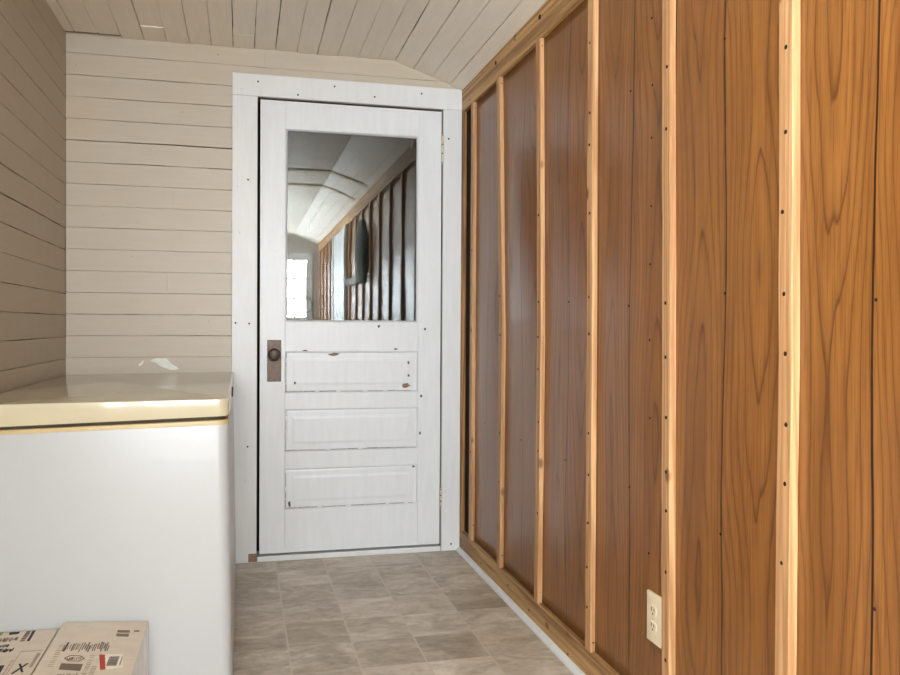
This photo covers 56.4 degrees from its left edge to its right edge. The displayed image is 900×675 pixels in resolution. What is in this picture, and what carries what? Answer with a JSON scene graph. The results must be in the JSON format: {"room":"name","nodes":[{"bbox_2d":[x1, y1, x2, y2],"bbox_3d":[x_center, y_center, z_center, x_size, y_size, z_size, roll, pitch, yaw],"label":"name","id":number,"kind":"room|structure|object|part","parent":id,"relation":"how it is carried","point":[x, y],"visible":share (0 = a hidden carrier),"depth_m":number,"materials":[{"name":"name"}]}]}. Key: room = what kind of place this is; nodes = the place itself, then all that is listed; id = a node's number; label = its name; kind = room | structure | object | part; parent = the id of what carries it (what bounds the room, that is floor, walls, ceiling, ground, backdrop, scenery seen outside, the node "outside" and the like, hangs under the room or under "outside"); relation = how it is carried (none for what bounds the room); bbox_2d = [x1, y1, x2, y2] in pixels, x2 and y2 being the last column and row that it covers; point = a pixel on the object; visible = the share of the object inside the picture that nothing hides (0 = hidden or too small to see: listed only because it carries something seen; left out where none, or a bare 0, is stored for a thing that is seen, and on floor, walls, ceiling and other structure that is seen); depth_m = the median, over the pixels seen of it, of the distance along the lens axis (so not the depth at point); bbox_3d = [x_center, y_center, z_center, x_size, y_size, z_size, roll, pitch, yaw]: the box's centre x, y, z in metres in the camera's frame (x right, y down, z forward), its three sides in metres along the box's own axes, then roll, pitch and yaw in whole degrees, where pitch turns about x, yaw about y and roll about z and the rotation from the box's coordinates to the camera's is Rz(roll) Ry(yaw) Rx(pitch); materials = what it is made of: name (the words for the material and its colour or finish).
{"room":"utility room","nodes":[
{"label":"utility room","id":0,"kind":"room"},
{"bbox_2d":[0,0,65,392],"bbox_3d":[-0.690,-0.134,-0.166,0.013,2.323,7.472,0,1,-14],"label":"wall","id":1,"kind":"structure","parent":0,"point":[32,38],"depth_m":2.88,"materials":[{"name":"beige paint"}]},
{"bbox_2d":[63,31,470,533],"bbox_3d":[-0.777,-0.247,3.716,2.193,2.450,0.110,0,1,-14],"label":"wall","id":2,"kind":"structure","parent":0,"point":[127,92],"depth_m":3.54,"materials":[{"name":"beige paint"}]},
{"bbox_2d":[232,95,257,563],"bbox_3d":[-0.889,-0.032,3.625,0.106,2.019,0.018,0,1,-14],"label":"trim","id":3,"kind":"structure","parent":2,"relation":"attached to","point":[244,108],"depth_m":3.62,"materials":[{"name":"white paint"}]},
{"bbox_2d":[232,72,461,110],"bbox_3d":[-0.440,-1.088,3.721,1.018,0.094,0.019,0,1,-14],"label":"trim","id":4,"kind":"structure","parent":2,"relation":"attached to","point":[267,86],"depth_m":3.71,"materials":[{"name":"white paint"}]},
{"bbox_2d":[257,544,439,561],"bbox_3d":[-0.454,0.967,3.796,0.820,0.024,0.104,0,1,-14],"label":"trim","id":5,"kind":"structure","parent":2,"relation":"attached to","point":[428,547],"depth_m":3.75,"materials":[{"name":"white paint"}]},
{"bbox_2d":[256,97,442,561],"bbox_3d":[-0.450,-0.045,3.790,0.882,2.048,0.089,0,1,-14],"label":"trim","id":6,"kind":"structure","parent":2,"relation":"attached to","point":[259,98],"depth_m":3.80,"materials":[{"name":"white wood"}]},
{"bbox_2d":[259,99,443,553],"bbox_3d":[-0.427,-0.042,3.730,0.817,1.978,0.094,0,1,-14],"label":"door","id":7,"kind":"structure","parent":2,"relation":"in","point":[343,400],"depth_m":3.74,"materials":[{"name":"white paint"}]},
{"bbox_3d":[-0.767,0.102,3.659,0.060,0.182,0.004,0,1,-14],"label":"lock plate","id":8,"kind":"part","parent":7,"relation":"part of","materials":[{"name":"brown metal"}]},
{"bbox_3d":[-0.761,0.074,3.629,0.056,0.056,0.056,0,1,-14],"label":"knob","id":9,"kind":"part","parent":7,"relation":"part of","materials":[{"name":"brown metal"}]},
{"bbox_3d":[-0.439,0.668,3.756,0.594,0.179,0.011,0,1,-14],"label":"panel","id":10,"kind":"part","parent":7,"relation":"part of","materials":[{"name":"white paint"}]},
{"bbox_3d":[-0.436,0.153,3.749,0.594,0.182,0.011,0,1,-14],"label":"panel","id":11,"kind":"part","parent":7,"relation":"part of","materials":[{"name":"white paint"}]},
{"bbox_3d":[-0.437,0.410,3.753,0.594,0.187,0.011,0,1,-14],"label":"panel","id":12,"kind":"part","parent":7,"relation":"part of","materials":[{"name":"white paint"}]},
{"bbox_2d":[440,109,461,550],"bbox_3d":[0.005,-0.030,3.848,0.086,2.019,0.018,0,1,-14],"label":"trim","id":13,"kind":"structure","parent":2,"relation":"attached to","point":[452,119],"depth_m":3.84,"materials":[{"name":"white paint"}]},
{"bbox_2d":[46,0,546,89],"bbox_3d":[0.197,-1.247,0.017,2.093,0.344,7.730,0,1,-14],"label":"ceiling","id":14,"kind":"structure","parent":0,"point":[451,42],"depth_m":3.31,"materials":[{"name":"paint"}]},
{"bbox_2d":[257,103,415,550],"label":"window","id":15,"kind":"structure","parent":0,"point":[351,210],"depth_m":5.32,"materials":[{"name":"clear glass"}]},
{"bbox_2d":[233,550,573,674],"bbox_3d":[0.074,1.072,-0.032,2.043,0.080,7.630,0,1,-14],"label":"floor","id":16,"kind":"structure","parent":0,"point":[419,613],"depth_m":2.92,"materials":[{"name":"tile"}]},
{"bbox_2d":[0,629,57,674],"bbox_3d":[-1.060,0.875,1.910,0.222,0.250,0.452,0,1,-14],"label":"cardboard box","id":17,"kind":"object","parent":16,"relation":"on","point":[21,652],"visible":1,"depth_m":2.01,"materials":[{"name":"white cardboard"}]},
{"bbox_2d":[32,621,148,674],"bbox_3d":[-0.841,0.868,1.965,0.208,0.264,0.452,0,1,-14],"label":"cardboard box","id":18,"kind":"object","parent":16,"relation":"on","point":[78,648],"visible":1,"depth_m":2.00,"materials":[{"name":"beige cardboard"}]},
{"bbox_3d":[-0.799,0.745,1.927,0.013,0.002,0.093,0,1,-24],"label":"red panel","id":19,"kind":"part","parent":18,"relation":"part of","materials":[{"name":"red paper"}]},
{"bbox_2d":[0,372,235,674],"bbox_3d":[-1.075,0.571,2.837,0.672,0.833,1.352,0,1,-14],"label":"chest freezer","id":20,"kind":"object","parent":16,"relation":"on","point":[117,491],"visible":1,"depth_m":2.21,"materials":[{"name":"white metal"}]},
{"bbox_3d":[-1.078,0.188,2.831,0.662,0.066,1.352,0,1,-14],"label":"lid","id":21,"kind":"part","parent":20,"relation":"part of","materials":[{"name":"beige plastic"}]},
{"bbox_2d":[474,0,899,674],"bbox_3d":[0.982,-0.018,0.165,0.020,1.918,7.305,0,1,-14],"label":"wall","id":22,"kind":"structure","parent":0,"point":[848,565],"depth_m":1.82,"materials":[{"name":"brown wood"}]},
{"bbox_2d":[469,102,476,540],"bbox_3d":[0.099,-0.069,3.684,0.018,1.919,0.041,0,1,-14],"label":"strip","id":23,"kind":"object","parent":22,"relation":"attached to","point":[473,104],"visible":1,"depth_m":3.67,"materials":[{"name":"brown wood"}]},
{"bbox_2d":[496,77,505,567],"bbox_3d":[0.197,-0.063,3.291,0.018,1.919,0.094,0,1,-14],"label":"strip","id":24,"kind":"object","parent":22,"relation":"attached to","point":[500,102],"visible":1,"depth_m":3.27,"materials":[{"name":"brown wood"}]},
{"bbox_2d":[456,547,585,674],"bbox_3d":[0.937,1.024,0.255,0.028,0.016,7.432,0,1,-14],"label":"baseboard","id":25,"kind":"structure","parent":22,"relation":"attached to","point":[546,640],"depth_m":2.93,"materials":[{"name":"white paint"}]},
{"bbox_2d":[462,0,583,111],"bbox_3d":[0.960,-1.030,0.235,0.026,0.104,7.439,0,1,-14],"label":"plate","id":26,"kind":"object","parent":22,"relation":"attached to","point":[551,13],"visible":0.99,"depth_m":3.06,"materials":[{"name":"brown wood"}]},
{"bbox_2d":[534,38,544,602],"bbox_3d":[0.304,-0.057,2.858,0.018,1.919,0.072,0,1,-14],"label":"strip","id":27,"kind":"object","parent":22,"relation":"attached to","point":[540,385],"visible":1,"depth_m":2.84,"materials":[{"name":"brown wood"}]},
{"bbox_2d":[459,530,619,674],"bbox_3d":[0.950,0.981,0.261,0.023,0.082,7.439,0,1,-14],"label":"plate","id":28,"kind":"object","parent":22,"relation":"attached to","point":[573,646],"visible":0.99,"depth_m":2.83,"materials":[{"name":"brown wood"}]},
{"bbox_2d":[460,111,466,530],"bbox_3d":[0.060,-0.071,3.841,0.017,1.919,0.030,0,1,-14],"label":"strip","id":29,"kind":"object","parent":28,"relation":"on","point":[464,113],"visible":1,"depth_m":3.83,"materials":[{"name":"brown wood"}]},
{"bbox_2d":[585,0,598,652],"bbox_3d":[0.410,-0.051,2.432,0.018,1.919,0.053,0,1,-14],"label":"strip","id":30,"kind":"object","parent":22,"relation":"attached to","point":[592,139],"visible":1,"depth_m":2.42,"materials":[{"name":"brown wood"}]},
{"bbox_2d":[647,589,661,648],"bbox_3d":[0.504,0.693,2.066,0.011,0.123,0.074,0,1,-14],"label":"wall outlet","id":31,"kind":"object","parent":22,"relation":"attached to","point":[654,601],"visible":0.94,"depth_m":2.06,"materials":[{"name":"beige plastic"}]},
{"bbox_2d":[650,620,656,632],"bbox_3d":[0.501,0.712,2.065,0.003,0.025,0.033,0,1,-14],"label":"receptacle","id":32,"kind":"object","parent":31,"relation":"attached to","point":[653,623],"depth_m":2.06,"materials":[{"name":"beige plastic"}]},
{"bbox_2d":[650,605,656,616],"bbox_3d":[0.501,0.673,2.065,0.003,0.025,0.033,0,1,-14],"label":"receptacle","id":33,"kind":"object","parent":31,"relation":"attached to","point":[653,608],"depth_m":2.06,"materials":[{"name":"beige plastic"}]},
{"bbox_2d":[661,0,675,674],"bbox_3d":[0.519,-0.044,1.994,0.018,1.919,0.070,0,1,-14],"label":"strip","id":34,"kind":"object","parent":22,"relation":"attached to","point":[668,560],"visible":1,"depth_m":1.98,"materials":[{"name":"brown wood"}]},
{"bbox_2d":[775,0,800,674],"bbox_3d":[0.626,-0.038,1.562,0.018,1.919,0.057,0,1,-14],"label":"strip","id":35,"kind":"object","parent":22,"relation":"attached to","point":[789,10],"visible":1,"depth_m":1.54,"materials":[{"name":"brown wood"}]}
]}

